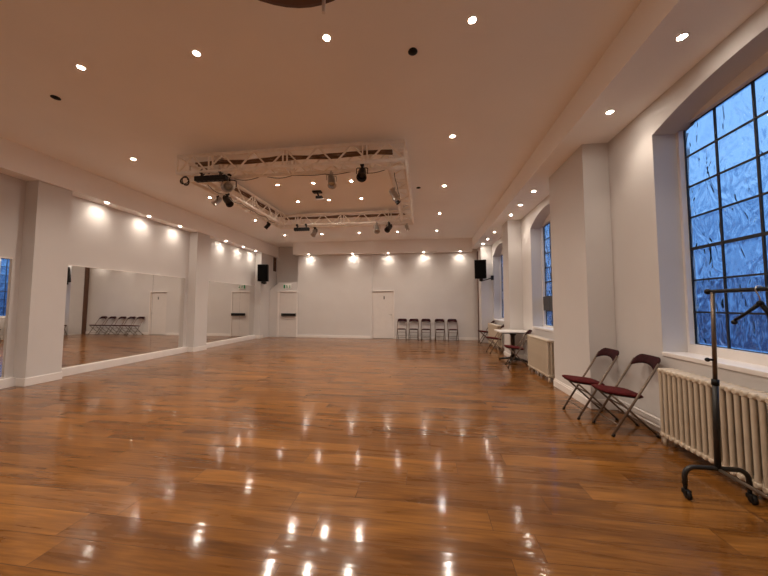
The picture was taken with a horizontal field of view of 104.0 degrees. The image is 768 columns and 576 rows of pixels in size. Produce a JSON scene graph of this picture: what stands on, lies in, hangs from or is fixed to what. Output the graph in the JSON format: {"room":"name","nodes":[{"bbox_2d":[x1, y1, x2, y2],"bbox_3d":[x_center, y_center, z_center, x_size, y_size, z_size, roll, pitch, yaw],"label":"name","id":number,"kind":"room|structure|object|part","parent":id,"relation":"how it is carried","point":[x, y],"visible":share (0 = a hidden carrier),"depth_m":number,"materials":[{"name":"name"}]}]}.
{"room":"exercise studio","nodes":[
{"label":"exercise studio","id":0,"kind":"room"},
{"bbox_2d":[13,180,72,377],"bbox_3d":[-5.915,-0.095,5.221,0.250,3.420,0.490,0,-3,8],"label":"pillar","id":1,"kind":"structure","parent":0,"point":[38,351],"depth_m":5.11,"materials":[{"name":"white paint"}]},
{"bbox_2d":[15,372,62,386],"bbox_3d":[-5.912,1.547,5.127,0.262,0.130,0.514,0,-3,8],"label":"trim","id":2,"kind":"structure","parent":1,"relation":"attached to","point":[22,382],"depth_m":5.02,"materials":[{"name":"white paint"}]},
{"bbox_2d":[0,173,255,377],"bbox_3d":[-6.054,-0.288,5.882,0.200,3.880,15.200,0,-3,8],"label":"wall","id":3,"kind":"structure","parent":0,"point":[101,236],"depth_m":6.54,"materials":[{"name":"white paint"}]},
{"bbox_2d":[0,335,254,388],"bbox_3d":[-6.006,1.540,5.129,0.075,0.145,13.528,0,-3,8],"label":"baseboard","id":4,"kind":"structure","parent":3,"relation":"attached to","point":[6,382],"depth_m":6.64,"materials":[{"name":"white paint"}]},
{"bbox_2d":[0,256,12,378],"bbox_3d":[-6.181,0.432,4.076,0.020,1.943,1.567,0,-3,8],"label":"wall mirror","id":5,"kind":"object","parent":4,"relation":"on","point":[5,262],"visible":1,"depth_m":4.80,"materials":[{"name":"white mirror"}]},
{"bbox_2d":[62,264,153,367],"bbox_3d":[-5.855,0.570,6.502,0.020,1.943,1.820,0,-3,8],"label":"wall mirror","id":6,"kind":"object","parent":4,"relation":"on","point":[108,312],"visible":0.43,"depth_m":6.31,"materials":[{"name":"white mirror glass"}]},
{"bbox_3d":[-5.853,-0.390,6.557,0.020,0.020,1.818,0,-3,8],"label":"rail","id":7,"kind":"part","parent":6,"relation":"part of","materials":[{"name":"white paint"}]},
{"bbox_2d":[150,274,184,352],"bbox_3d":[-5.667,0.650,7.900,0.020,1.943,0.999,0,-3,8],"label":"wall mirror","id":8,"kind":"object","parent":4,"relation":"on","point":[167,319],"visible":1,"depth_m":7.86,"materials":[{"name":"white mirror glass"}]},
{"bbox_2d":[206,280,240,342],"bbox_3d":[-5.381,0.771,10.035,0.020,1.943,1.800,0,-3,8],"label":"wall mirror","id":9,"kind":"object","parent":4,"relation":"on","point":[223,311],"visible":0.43,"depth_m":10.01,"materials":[{"name":"white mirror"}]},
{"bbox_2d":[239,284,254,336],"bbox_3d":[-5.198,0.849,11.393,0.020,1.943,0.939,0,-3,8],"label":"wall mirror","id":10,"kind":"object","parent":4,"relation":"on","point":[247,292],"visible":1,"depth_m":11.36,"materials":[{"name":"white mirror"}]},
{"bbox_2d":[0,137,278,257],"bbox_3d":[-5.805,-1.995,5.971,0.290,0.460,14.850,0,-3,8],"label":"beam","id":11,"kind":"structure","parent":0,"point":[18,161],"depth_m":6.18,"materials":[{"name":"paint"}]},
{"bbox_2d":[186,232,209,346],"bbox_3d":[-5.437,0.108,8.778,0.250,3.420,0.500,0,-3,8],"label":"pillar","id":12,"kind":"structure","parent":0,"point":[199,246],"depth_m":8.62,"materials":[{"name":"white paint"}]},
{"bbox_2d":[187,345,206,351],"bbox_3d":[-5.434,1.750,8.684,0.262,0.130,0.524,0,-3,8],"label":"trim","id":13,"kind":"structure","parent":12,"relation":"attached to","point":[200,348],"depth_m":8.52,"materials":[{"name":"white paint"}]},
{"bbox_2d":[254,252,264,334],"bbox_3d":[-5.001,0.292,12.024,0.250,3.420,0.220,0,-3,8],"label":"pillar","id":14,"kind":"structure","parent":0,"point":[259,287],"depth_m":11.93,"materials":[{"name":"white paint"}]},
{"bbox_2d":[257,264,268,283],"bbox_3d":[-4.692,-0.530,11.791,0.394,0.782,0.540,0,-3,-4],"label":"loudspeaker","id":15,"kind":"object","parent":14,"relation":"attached to","point":[262,269],"visible":1,"depth_m":11.55,"materials":[{"name":"black plastic"}]},
{"bbox_2d":[258,265,266,280],"bbox_3d":[-4.676,-0.583,11.553,0.360,0.619,0.058,0,-3,-4],"label":"grille","id":16,"kind":"object","parent":15,"relation":"attached to","point":[262,269],"depth_m":11.54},
{"bbox_2d":[263,254,276,337],"bbox_3d":[-4.919,0.100,12.686,0.240,3.880,1.090,0,-3,8],"label":"wall","id":17,"kind":"structure","parent":0,"point":[268,259],"depth_m":12.45,"materials":[{"name":"white paint"}]},
{"bbox_2d":[255,335,262,338],"bbox_3d":[-4.998,1.935,11.930,0.262,0.130,0.244,0,-3,8],"label":"trim","id":18,"kind":"structure","parent":17,"relation":"attached to","point":[256,336],"depth_m":11.81,"materials":[{"name":"white paint"}]},
{"bbox_2d":[273,257,275,271],"bbox_3d":[-4.742,-1.021,13.044,0.028,0.600,0.240,0,-3,8],"label":"air vent","id":19,"kind":"object","parent":17,"relation":"in","point":[274,258],"visible":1,"depth_m":12.99,"materials":[{"name":"brown paint"}]},
{"bbox_2d":[277,247,297,283],"bbox_3d":[-4.182,0.131,13.212,1.800,3.880,0.150,0,-3,8],"label":"wall","id":20,"kind":"structure","parent":0,"point":[287,263],"depth_m":13.21,"materials":[{"name":"white paint"}]},
{"bbox_2d":[0,0,641,246],"bbox_3d":[-1.467,-2.293,5.532,9.850,0.100,15.500,0,-3,8],"label":"ceiling","id":21,"kind":"structure","parent":0,"point":[265,76],"depth_m":3.58,"materials":[{"name":"paint"}]},
{"bbox_2d":[50,95,60,100],"bbox_3d":[-4.048,-2.343,3.699,0.096,0.016,0.096,0,-3,8],"label":"ceiling sensor","id":22,"kind":"object","parent":21,"relation":"attached to","point":[51,96],"visible":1,"depth_m":3.69,"materials":[{"name":"black plastic"}]},
{"bbox_2d":[75,64,86,70],"bbox_3d":[-3.264,-2.375,3.231,0.094,0.005,0.094,0,-3,8],"label":"recessed light","id":23,"kind":"object","parent":21,"relation":"in","point":[78,66],"visible":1,"depth_m":3.23,"materials":[{"name":"white paint"}]},
{"bbox_2d":[191,50,201,56],"bbox_3d":[-1.906,-2.383,3.050,0.094,0.005,0.094,0,-3,8],"label":"recessed light","id":24,"kind":"object","parent":21,"relation":"in","point":[196,53],"visible":1,"depth_m":3.05,"materials":[{"name":"white paint"}]},
{"bbox_2d":[176,139,413,228],"bbox_3d":[-1.317,-1.980,6.484,3.806,0.417,3.636,0,-3,8],"label":"lighting truss","id":25,"kind":"object","parent":21,"relation":"hanging from","point":[363,146],"visible":0.87,"depth_m":4.93,"materials":[{"name":"silver metal"}]},
{"bbox_2d":[180,176,189,185],"bbox_3d":[-3.282,-1.767,4.947,0.161,0.154,0.059,0,-3,8],"label":"cable coil","id":26,"kind":"object","parent":25,"relation":"hanging from","point":[181,182],"visible":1,"depth_m":4.94,"materials":[{"name":"black plastic"}]},
{"bbox_2d":[194,171,227,182],"bbox_3d":[-2.808,-1.822,4.877,0.550,0.195,0.090,0,-3,8],"label":"light bar","id":27,"kind":"object","parent":25,"relation":"hanging from","point":[221,177],"visible":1,"depth_m":4.84,"materials":[{"name":"black plastic"}]},
{"bbox_2d":[211,195,221,206],"bbox_3d":[-3.294,-1.718,5.910,0.192,0.240,0.140,2,-4,-25],"label":"spotlight","id":28,"kind":"object","parent":25,"relation":"hanging from","point":[218,199],"visible":1,"depth_m":5.88,"materials":[{"name":"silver metal"}]},
{"bbox_2d":[222,193,233,206],"bbox_3d":[-3.023,-1.702,5.803,0.244,0.292,0.172,-2,-4,29],"label":"spotlight","id":29,"kind":"object","parent":25,"relation":"hanging from","point":[229,203],"visible":0.98,"depth_m":5.78,"materials":[{"name":"black metal"}]},
{"bbox_2d":[221,174,236,192],"bbox_3d":[-2.623,-1.759,5.089,0.226,0.356,0.339,1,-3,-12],"label":"spotlight","id":30,"kind":"object","parent":25,"relation":"hanging from","point":[226,186],"visible":0.87,"depth_m":5.00,"materials":[{"name":"black metal"}]},
{"bbox_2d":[208,185,274,222],"bbox_3d":[-2.998,-1.762,6.617,0.010,0.070,2.503,0,-3,8],"label":"cable","id":31,"kind":"object","parent":25,"relation":"attached to","point":[208,185],"visible":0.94,"depth_m":6.34,"materials":[{"name":"black plastic"}]},
{"bbox_2d":[201,168,282,216],"bbox_3d":[-2.987,-2.018,6.711,0.134,0.056,2.863,0,-3,8],"label":"cable bundle","id":32,"kind":"object","parent":25,"relation":"in","point":[245,194],"visible":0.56,"depth_m":6.72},
{"bbox_2d":[264,221,270,228],"bbox_3d":[-3.025,-1.619,7.772,0.177,0.221,0.129,1,-3,-8],"label":"spotlight","id":33,"kind":"object","parent":25,"relation":"hanging from","point":[268,224],"visible":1,"depth_m":7.74,"materials":[{"name":"black metal"}]},
{"bbox_2d":[195,149,392,166],"bbox_3d":[-1.530,-2.118,4.904,3.353,0.056,0.134,0,-3,8],"label":"cable bundle","id":34,"kind":"object","parent":25,"relation":"in","point":[381,152],"visible":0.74,"depth_m":4.86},
{"bbox_2d":[294,224,309,230],"bbox_3d":[-2.229,-1.637,8.134,0.420,0.195,0.090,0,-3,8],"label":"light bar","id":35,"kind":"object","parent":25,"relation":"hanging from","point":[306,228],"visible":1,"depth_m":8.09,"materials":[{"name":"black metal"}]},
{"bbox_2d":[236,170,383,180],"bbox_3d":[-1.243,-1.851,4.921,2.652,0.060,0.010,0,-3,8],"label":"cable","id":36,"kind":"object","parent":25,"relation":"attached to","point":[382,170],"visible":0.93,"depth_m":4.92,"materials":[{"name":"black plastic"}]},
{"bbox_2d":[310,227,317,236],"bbox_3d":[-1.929,-1.555,8.318,0.172,0.296,0.226,-2,-4,36],"label":"spotlight","id":37,"kind":"object","parent":25,"relation":"hanging from","point":[313,234],"visible":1,"depth_m":8.30,"materials":[{"name":"black metal"}]},
{"bbox_2d":[326,170,336,188],"bbox_3d":[-0.847,-1.750,4.849,0.172,0.297,0.213,1,-3,-21],"label":"spotlight","id":38,"kind":"object","parent":25,"relation":"hanging from","point":[331,184],"visible":1,"depth_m":4.83,"materials":[{"name":"silver metal"}]},
{"bbox_2d":[285,213,404,219],"bbox_3d":[-1.097,-1.935,8.130,3.353,0.056,0.134,0,-3,8],"label":"cable bundle","id":39,"kind":"object","parent":25,"relation":"in","point":[393,214],"visible":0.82,"depth_m":8.09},
{"bbox_2d":[356,164,367,181],"bbox_3d":[-0.335,-1.759,4.566,0.183,0.313,0.251,0,-3,2],"label":"spotlight","id":40,"kind":"object","parent":25,"relation":"hanging from","point":[361,176],"visible":0.98,"depth_m":4.54,"materials":[{"name":"black metal"}]},
{"bbox_2d":[373,222,379,233],"bbox_3d":[-0.185,-1.572,7.841,0.183,0.315,0.240,1,-3,-10],"label":"spotlight","id":41,"kind":"object","parent":25,"relation":"hanging from","point":[376,227],"visible":1,"depth_m":7.83,"materials":[{"name":"silver metal"}]},
{"bbox_2d":[384,221,391,232],"bbox_3d":[0.122,-1.578,7.801,0.183,0.306,0.266,-2,-4,31],"label":"spotlight","id":42,"kind":"object","parent":25,"relation":"hanging from","point":[388,228],"visible":1,"depth_m":7.77,"materials":[{"name":"black metal"}]},
{"bbox_2d":[389,187,399,201],"bbox_3d":[0.193,-1.720,5.480,0.211,0.278,0.162,0,-3,0],"label":"spotlight","id":43,"kind":"object","parent":25,"relation":"hanging from","point":[395,196],"visible":0.99,"depth_m":5.44,"materials":[{"name":"silver metal"}]},
{"bbox_2d":[259,0,333,13],"bbox_3d":[-0.734,-2.369,1.780,1.600,0.170,1.600,0,-3,8],"label":"dish","id":44,"kind":"object","parent":21,"relation":"attached to","point":[283,3],"visible":1,"depth_m":2.52,"materials":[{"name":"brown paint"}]},
{"bbox_3d":[-0.734,-2.422,1.783,1.600,0.065,1.600,0,-3,8],"label":"dish","id":45,"kind":"part","parent":44,"relation":"part of","materials":[{"name":"brown paint"}]},
{"bbox_3d":[-0.492,-2.330,2.452,0.028,0.168,0.030,0,-3,8],"label":"rod","id":46,"kind":"part","parent":44,"relation":"part of","materials":[{"name":"white paint"}]},
{"bbox_2d":[312,190,324,199],"bbox_3d":[-1.461,-2.075,6.732,0.280,0.200,0.120,0,-3,8],"label":"bracket","id":47,"kind":"object","parent":21,"relation":"attached to","point":[317,192],"visible":1,"depth_m":6.70,"materials":[{"name":"black metal"}]},
{"bbox_2d":[322,33,331,41],"bbox_3d":[-0.548,-2.391,2.868,0.094,0.005,0.094,0,-3,8],"label":"recessed light","id":48,"kind":"object","parent":21,"relation":"in","point":[327,38],"visible":1,"depth_m":2.86,"materials":[{"name":"white paint"}]},
{"bbox_2d":[408,47,417,55],"bbox_3d":[0.289,-2.374,3.017,0.096,0.016,0.096,0,-3,8],"label":"ceiling sensor","id":49,"kind":"object","parent":21,"relation":"attached to","point":[412,51],"visible":1,"depth_m":3.01,"materials":[{"name":"black plastic"}]},
{"bbox_2d":[467,15,477,24],"bbox_3d":[0.790,-2.399,2.688,0.094,0.005,0.094,0,-3,8],"label":"recessed light","id":50,"kind":"object","parent":21,"relation":"in","point":[471,20],"visible":1,"depth_m":2.69,"materials":[{"name":"white paint"}]},
{"bbox_3d":[0.790,-2.399,2.688,0.060,0.002,0.060,0,-3,8],"label":"bulb","id":51,"kind":"part","parent":50,"relation":"part of","materials":[{"name":"white glass"}]},
{"bbox_2d":[268,249,477,338],"bbox_3d":[-0.223,0.090,12.374,9.230,3.880,0.760,0,-3,8],"label":"wall","id":52,"kind":"structure","parent":0,"point":[335,291],"depth_m":12.01,"materials":[{"name":"white paint"}]},
{"bbox_2d":[283,284,290,288],"bbox_3d":[-4.037,-0.060,12.495,0.340,0.190,0.026,0,-3,8],"label":"exit sign","id":53,"kind":"object","parent":52,"relation":"attached to","point":[285,286],"visible":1,"depth_m":12.48,"materials":[{"name":"white plastic"}]},
{"bbox_2d":[277,291,297,336],"bbox_3d":[-4.014,1.071,12.393,0.880,1.910,0.100,0,-3,8],"label":"door","id":54,"kind":"structure","parent":52,"relation":"in","point":[287,301],"depth_m":12.43,"materials":[{"name":"paint"}]},
{"bbox_2d":[297,335,369,338],"bbox_3d":[-2.061,1.966,12.131,3.070,0.100,0.018,0,-3,8],"label":"baseboard","id":55,"kind":"structure","parent":52,"relation":"attached to","point":[310,336],"depth_m":12.13,"materials":[{"name":"white paint"}]},
{"bbox_2d":[372,290,393,338],"bbox_3d":[-0.038,1.052,12.019,0.928,1.920,0.185,0,-3,8],"label":"door","id":56,"kind":"structure","parent":52,"relation":"in","point":[382,300],"depth_m":11.99,"materials":[{"name":"paint"}]},
{"bbox_2d":[395,336,477,339],"bbox_3d":[2.021,1.945,11.635,3.195,0.100,0.018,0,-3,8],"label":"baseboard","id":57,"kind":"structure","parent":52,"relation":"attached to","point":[437,338],"depth_m":11.58,"materials":[{"name":"white paint"}]},
{"bbox_2d":[477,251,479,340],"bbox_3d":[3.589,0.289,11.437,0.015,3.390,0.180,0,-3,8],"label":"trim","id":58,"kind":"structure","parent":52,"relation":"attached to","point":[477,251],"depth_m":11.36,"materials":[{"name":"white paint"}]},
{"bbox_2d":[293,238,471,255],"bbox_3d":[-0.178,-1.628,12.001,7.160,0.490,0.280,0,-3,8],"label":"beam","id":59,"kind":"structure","parent":0,"point":[454,244],"depth_m":11.84,"materials":[{"name":"paint"}]},
{"bbox_2d":[0,337,767,575],"bbox_3d":[-1.474,1.681,5.307,9.850,0.100,15.500,0,-3,8],"label":"floor","id":60,"kind":"structure","parent":0,"point":[267,456],"depth_m":2.31,"materials":[{"name":"brown wood"}]},
{"bbox_2d":[396,319,406,340],"bbox_3d":[0.688,1.593,11.544,0.385,0.807,0.558,0,-3,8],"label":"folding chair","id":61,"kind":"object","parent":60,"relation":"on","point":[398,320],"visible":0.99,"depth_m":11.48,"materials":[{"name":"black metal"}]},
{"bbox_2d":[408,319,418,340],"bbox_3d":[1.139,1.591,11.483,0.385,0.807,0.558,0,-3,8],"label":"folding chair","id":62,"kind":"object","parent":60,"relation":"on","point":[410,320],"visible":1,"depth_m":11.39,"materials":[{"name":"black metal"}]},
{"bbox_2d":[421,319,430,340],"bbox_3d":[1.600,1.588,11.421,0.385,0.807,0.558,0,-3,8],"label":"folding chair","id":63,"kind":"object","parent":60,"relation":"on","point":[422,320],"visible":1,"depth_m":11.44,"materials":[{"name":"black metal"}]},
{"bbox_2d":[435,319,445,340],"bbox_3d":[2.115,1.585,11.352,0.385,0.807,0.558,0,-3,8],"label":"folding chair","id":64,"kind":"object","parent":60,"relation":"on","point":[436,320],"visible":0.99,"depth_m":11.39,"materials":[{"name":"metal"}]},
{"bbox_2d":[447,319,458,340],"bbox_3d":[2.586,1.582,11.289,0.385,0.807,0.558,0,-3,8],"label":"folding chair","id":65,"kind":"object","parent":60,"relation":"on","point":[448,320],"visible":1,"depth_m":11.35,"materials":[{"name":"metal"}]},
{"bbox_2d":[478,320,494,343],"bbox_3d":[3.567,1.536,10.449,0.558,0.807,0.385,0,-3,8],"label":"folding chair","id":66,"kind":"object","parent":60,"relation":"on","point":[493,321],"visible":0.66,"depth_m":10.33,"materials":[{"name":"metal"}]},
{"bbox_2d":[488,323,501,349],"bbox_3d":[3.502,1.514,9.519,0.148,0.730,1.344,0,-3,8],"label":"radiator","id":67,"kind":"object","parent":60,"relation":"on","point":[491,333],"visible":0.7,"depth_m":9.21,"materials":[{"name":"beige metal"}]},
{"bbox_2d":[486,324,503,353],"bbox_3d":[3.136,1.418,8.373,0.558,0.807,0.385,0,-3,3],"label":"folding chair","id":68,"kind":"object","parent":60,"relation":"on","point":[502,326],"visible":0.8,"depth_m":8.27,"materials":[{"name":"metal"}]},
{"bbox_2d":[494,329,531,362],"bbox_3d":[3.059,1.378,7.151,0.690,0.721,0.660,0,-3,8],"label":"pedestal table","id":69,"kind":"object","parent":60,"relation":"on","point":[512,333],"visible":0.8,"depth_m":7.10,"materials":[{"name":"white laminate"}]},
{"bbox_2d":[504,330,531,367],"bbox_3d":[2.920,1.313,6.534,0.558,0.807,0.385,-1,-3,14],"label":"folding chair","id":70,"kind":"object","parent":60,"relation":"on","point":[509,347],"visible":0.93,"depth_m":6.42,"materials":[{"name":"metal"}]},
{"bbox_3d":[2.836,1.291,6.557,0.385,0.068,0.326,-1,-3,14],"label":"seat","id":71,"kind":"part","parent":70,"relation":"part of","materials":[{"name":"red fabric"}]},
{"bbox_3d":[2.957,1.341,6.707,0.472,0.740,0.023,-1,-3,14],"label":"leg","id":72,"kind":"part","parent":70,"relation":"part of","materials":[{"name":"grey metal"}]},
{"bbox_3d":[2.868,1.321,6.363,0.472,0.740,0.023,-1,-3,15],"label":"leg","id":73,"kind":"part","parent":70,"relation":"part of","materials":[{"name":"grey metal"}]},
{"bbox_2d":[527,334,554,382],"bbox_3d":[2.972,1.298,5.722,0.148,0.730,1.124,0,-3,8],"label":"radiator","id":74,"kind":"object","parent":60,"relation":"on","point":[540,349],"visible":0.98,"depth_m":5.47,"materials":[{"name":"beige metal"}]},
{"bbox_2d":[562,348,618,420],"bbox_3d":[2.521,1.150,3.674,0.558,0.807,0.385,0,-3,6],"label":"folding chair","id":75,"kind":"object","parent":60,"relation":"on","point":[613,354],"visible":0.91,"depth_m":3.60,"materials":[{"name":"metal"}]},
{"bbox_3d":[2.533,1.178,3.850,0.472,0.740,0.023,0,-3,6],"label":"leg","id":76,"kind":"part","parent":75,"relation":"part of","materials":[{"name":"grey metal"}]},
{"bbox_3d":[2.435,1.127,3.685,0.385,0.068,0.326,0,-3,6],"label":"seat","id":77,"kind":"part","parent":75,"relation":"part of","materials":[{"name":"red fabric"}]},
{"bbox_3d":[2.536,1.344,3.812,0.429,0.408,0.021,0,-3,6],"label":"leg","id":78,"kind":"part","parent":75,"relation":"part of","materials":[{"name":"grey metal"}]},
{"bbox_3d":[2.502,1.327,3.515,0.429,0.408,0.021,0,-3,6],"label":"leg","id":79,"kind":"part","parent":75,"relation":"part of","materials":[{"name":"grey metal"}]},
{"bbox_3d":[2.493,1.158,3.497,0.472,0.740,0.023,0,-3,6],"label":"leg","id":80,"kind":"part","parent":75,"relation":"part of","materials":[{"name":"grey metal"}]},
{"bbox_3d":[2.743,0.811,3.668,0.112,0.130,0.344,0,-3,6],"label":"backrest","id":81,"kind":"part","parent":75,"relation":"part of","materials":[{"name":"red fabric"}]},
{"bbox_2d":[591,354,660,438],"bbox_3d":[2.580,1.124,3.212,0.558,0.807,0.385,0,-3,8],"label":"folding chair","id":82,"kind":"object","parent":60,"relation":"on","point":[653,361],"visible":1,"depth_m":3.13,"materials":[{"name":"metal"}]},
{"bbox_3d":[2.596,1.152,3.389,0.472,0.740,0.023,0,-3,8],"label":"leg","id":83,"kind":"part","parent":82,"relation":"part of","materials":[{"name":"grey metal"}]},
{"bbox_3d":[2.494,1.102,3.225,0.385,0.068,0.326,0,-3,8],"label":"seat","id":84,"kind":"part","parent":82,"relation":"part of","materials":[{"name":"red fabric"}]},
{"bbox_3d":[2.598,1.318,3.351,0.429,0.408,0.021,0,-3,8],"label":"leg","id":85,"kind":"part","parent":82,"relation":"part of","materials":[{"name":"grey metal"}]},
{"bbox_3d":[2.558,1.301,3.054,0.429,0.408,0.021,0,-3,8],"label":"leg","id":86,"kind":"part","parent":82,"relation":"part of","materials":[{"name":"grey metal"}]},
{"bbox_3d":[2.549,1.132,3.036,0.472,0.740,0.023,0,-3,8],"label":"leg","id":87,"kind":"part","parent":82,"relation":"part of","materials":[{"name":"grey metal"}]},
{"bbox_3d":[2.801,0.785,3.202,0.112,0.130,0.344,0,-3,8],"label":"backrest","id":88,"kind":"part","parent":82,"relation":"part of","materials":[{"name":"red fabric"}]},
{"bbox_2d":[657,368,767,498],"bbox_3d":[2.620,1.094,2.142,0.148,0.730,1.674,0,-3,8],"label":"radiator","id":89,"kind":"object","parent":60,"relation":"on","point":[686,405],"visible":0.87,"depth_m":2.31,"materials":[{"name":"white metal"}]},
{"bbox_2d":[681,287,767,504],"bbox_3d":[2.204,0.693,1.472,0.426,1.451,1.376,0,-3,8],"label":"clothes rack","id":90,"kind":"object","parent":60,"relation":"on","point":[752,498],"visible":1,"depth_m":2.07,"materials":[{"name":"black metal"}]},
{"bbox_3d":[2.325,0.344,2.114,0.042,0.641,0.025,0,-3,8],"label":"post","id":91,"kind":"part","parent":90,"relation":"part of","materials":[{"name":"brown metal"}]},
{"bbox_3d":[2.307,0.953,2.082,0.050,0.601,0.034,0,-3,8],"label":"post","id":92,"kind":"part","parent":90,"relation":"part of","materials":[{"name":"black metal"}]},
{"bbox_2d":[731,285,767,324],"bbox_3d":[2.292,0.115,1.868,0.067,0.258,0.211,1,-3,-18],"label":"hanger","id":93,"kind":"object","parent":90,"relation":"hanging from","point":[759,303],"visible":0.91,"depth_m":1.84,"materials":[{"name":"black metal"}]},
{"bbox_3d":[2.287,0.157,1.891,0.033,0.156,0.164,0,-3,-6],"label":"arm","id":94,"kind":"part","parent":93,"relation":"part of","materials":[{"name":"black plastic"}]},
{"bbox_3d":[2.318,0.163,1.805,0.041,0.155,0.082,3,-4,-37],"label":"arm","id":95,"kind":"part","parent":93,"relation":"part of","materials":[{"name":"black plastic"}]},
{"bbox_2d":[477,245,492,342],"bbox_3d":[3.813,0.213,11.148,0.505,3.510,0.700,0,-3,8],"label":"pillar","id":96,"kind":"structure","parent":0,"point":[484,251],"depth_m":10.83,"materials":[{"name":"white paint"}]},
{"bbox_2d":[502,220,523,354],"bbox_3d":[3.412,0.025,7.842,0.420,3.510,0.570,0,-3,8],"label":"pillar","id":97,"kind":"structure","parent":0,"point":[511,229],"depth_m":7.61,"materials":[{"name":"white paint"}]},
{"bbox_2d":[549,143,617,399],"bbox_3d":[2.960,-0.167,4.478,0.420,3.510,1.090,0,-3,8],"label":"pillar","id":98,"kind":"structure","parent":0,"point":[579,189],"depth_m":4.05,"materials":[{"name":"white paint"}]},
{"bbox_2d":[553,378,617,409],"bbox_3d":[2.898,1.524,4.390,0.338,0.125,1.126,0,-3,8],"label":"trim","id":99,"kind":"structure","parent":98,"relation":"attached to","point":[578,396],"depth_m":4.10,"materials":[{"name":"white paint"}]},
{"bbox_2d":[472,0,767,248],"bbox_3d":[2.900,-2.107,4.531,0.930,0.370,14.300,0,-3,8],"label":"beam","id":100,"kind":"structure","parent":0,"point":[644,60],"depth_m":2.96,"materials":[{"name":"paint"}]},
{"bbox_2d":[605,109,614,114],"bbox_3d":[2.551,-1.985,3.388,0.094,0.005,0.094,0,-3,8],"label":"recessed light","id":101,"kind":"object","parent":100,"relation":"in","point":[608,112],"visible":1,"depth_m":3.39,"materials":[{"name":"white paint"}]},
{"bbox_2d":[674,32,689,41],"bbox_3d":[2.423,-2.039,2.438,0.094,0.005,0.094,0,-3,8],"label":"recessed light","id":102,"kind":"object","parent":100,"relation":"in","point":[683,36],"visible":1,"depth_m":2.44,"materials":[{"name":"white paint"}]},
{"bbox_3d":[2.423,-2.040,2.438,0.060,0.002,0.060,0,-3,8],"label":"bulb","id":103,"kind":"part","parent":102,"relation":"part of","materials":[{"name":"white glass"}]},
{"bbox_2d":[492,1,767,468],"bbox_3d":[3.237,-0.261,4.481,0.330,3.700,14.500,0,-3,8],"label":"wall","id":104,"kind":"structure","parent":0,"point":[648,274],"depth_m":3.26,"materials":[{"name":"white paint"}]},
{"bbox_2d":[474,259,493,280],"bbox_3d":[3.531,-0.623,10.576,0.616,0.783,0.547,-1,-3,22],"label":"loudspeaker","id":105,"kind":"object","parent":104,"relation":"attached to","point":[479,265],"visible":1,"depth_m":10.41,"materials":[{"name":"black plastic"}]},
{"bbox_2d":[475,260,485,277],"bbox_3d":[3.345,-0.651,10.412,0.360,0.614,0.101,-1,-3,22],"label":"grille","id":106,"kind":"object","parent":105,"relation":"attached to","point":[480,265],"depth_m":10.40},
{"bbox_2d":[494,251,503,321],"bbox_3d":[3.937,-0.176,9.749,0.342,2.530,1.920,0,-3,8],"label":"window","id":107,"kind":"structure","parent":104,"relation":"in","point":[501,254],"depth_m":10.59,"materials":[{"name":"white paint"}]},
{"bbox_2d":[504,351,523,358],"bbox_3d":[3.350,1.728,7.754,0.338,0.100,0.606,0,-3,8],"label":"trim","id":108,"kind":"structure","parent":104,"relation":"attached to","point":[505,353],"depth_m":7.50,"materials":[{"name":"white paint"}]},
{"bbox_2d":[532,214,553,332],"bbox_3d":[3.433,-0.400,5.994,0.342,2.530,1.810,0,-3,8],"label":"window","id":109,"kind":"structure","parent":104,"relation":"in","point":[545,229],"depth_m":6.69,"materials":[{"name":"blue glass"}]},
{"bbox_3d":[3.391,0.842,5.929,0.262,0.042,1.810,0,-3,8],"label":"sill","id":110,"kind":"part","parent":109,"relation":"part of","materials":[{"name":"white paint"}]},
{"bbox_3d":[3.587,0.335,6.462,0.040,0.306,0.684,0,-3,8],"label":"vent panel","id":111,"kind":"part","parent":109,"relation":"part of","materials":[{"name":"grey metal"}]},
{"bbox_2d":[502,344,660,432],"bbox_3d":[3.221,1.595,5.591,0.018,0.120,10.300,0,-3,8],"label":"baseboard","id":112,"kind":"structure","parent":104,"relation":"attached to","point":[643,415],"depth_m":3.35,"materials":[{"name":"white paint"}]},
{"bbox_2d":[616,398,659,428],"bbox_3d":[2.865,1.411,3.325,0.048,0.118,0.940,0,-3,8],"label":"pipe","id":113,"kind":"object","parent":104,"relation":"attached to","point":[623,402],"visible":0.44,"depth_m":3.31,"materials":[{"name":"white metal"}]},
{"bbox_2d":[662,51,767,377],"bbox_3d":[2.914,-0.613,2.130,0.342,2.515,2.080,0,-3,8],"label":"window","id":114,"kind":"structure","parent":104,"relation":"in","point":[722,156],"depth_m":2.70,"materials":[{"name":"glass"},{"name":"black metal"}]},
{"bbox_3d":[2.872,0.622,2.065,0.262,0.042,2.080,0,-3,8],"label":"sill","id":115,"kind":"part","parent":114,"relation":"part of","materials":[{"name":"white paint"}]}
]}

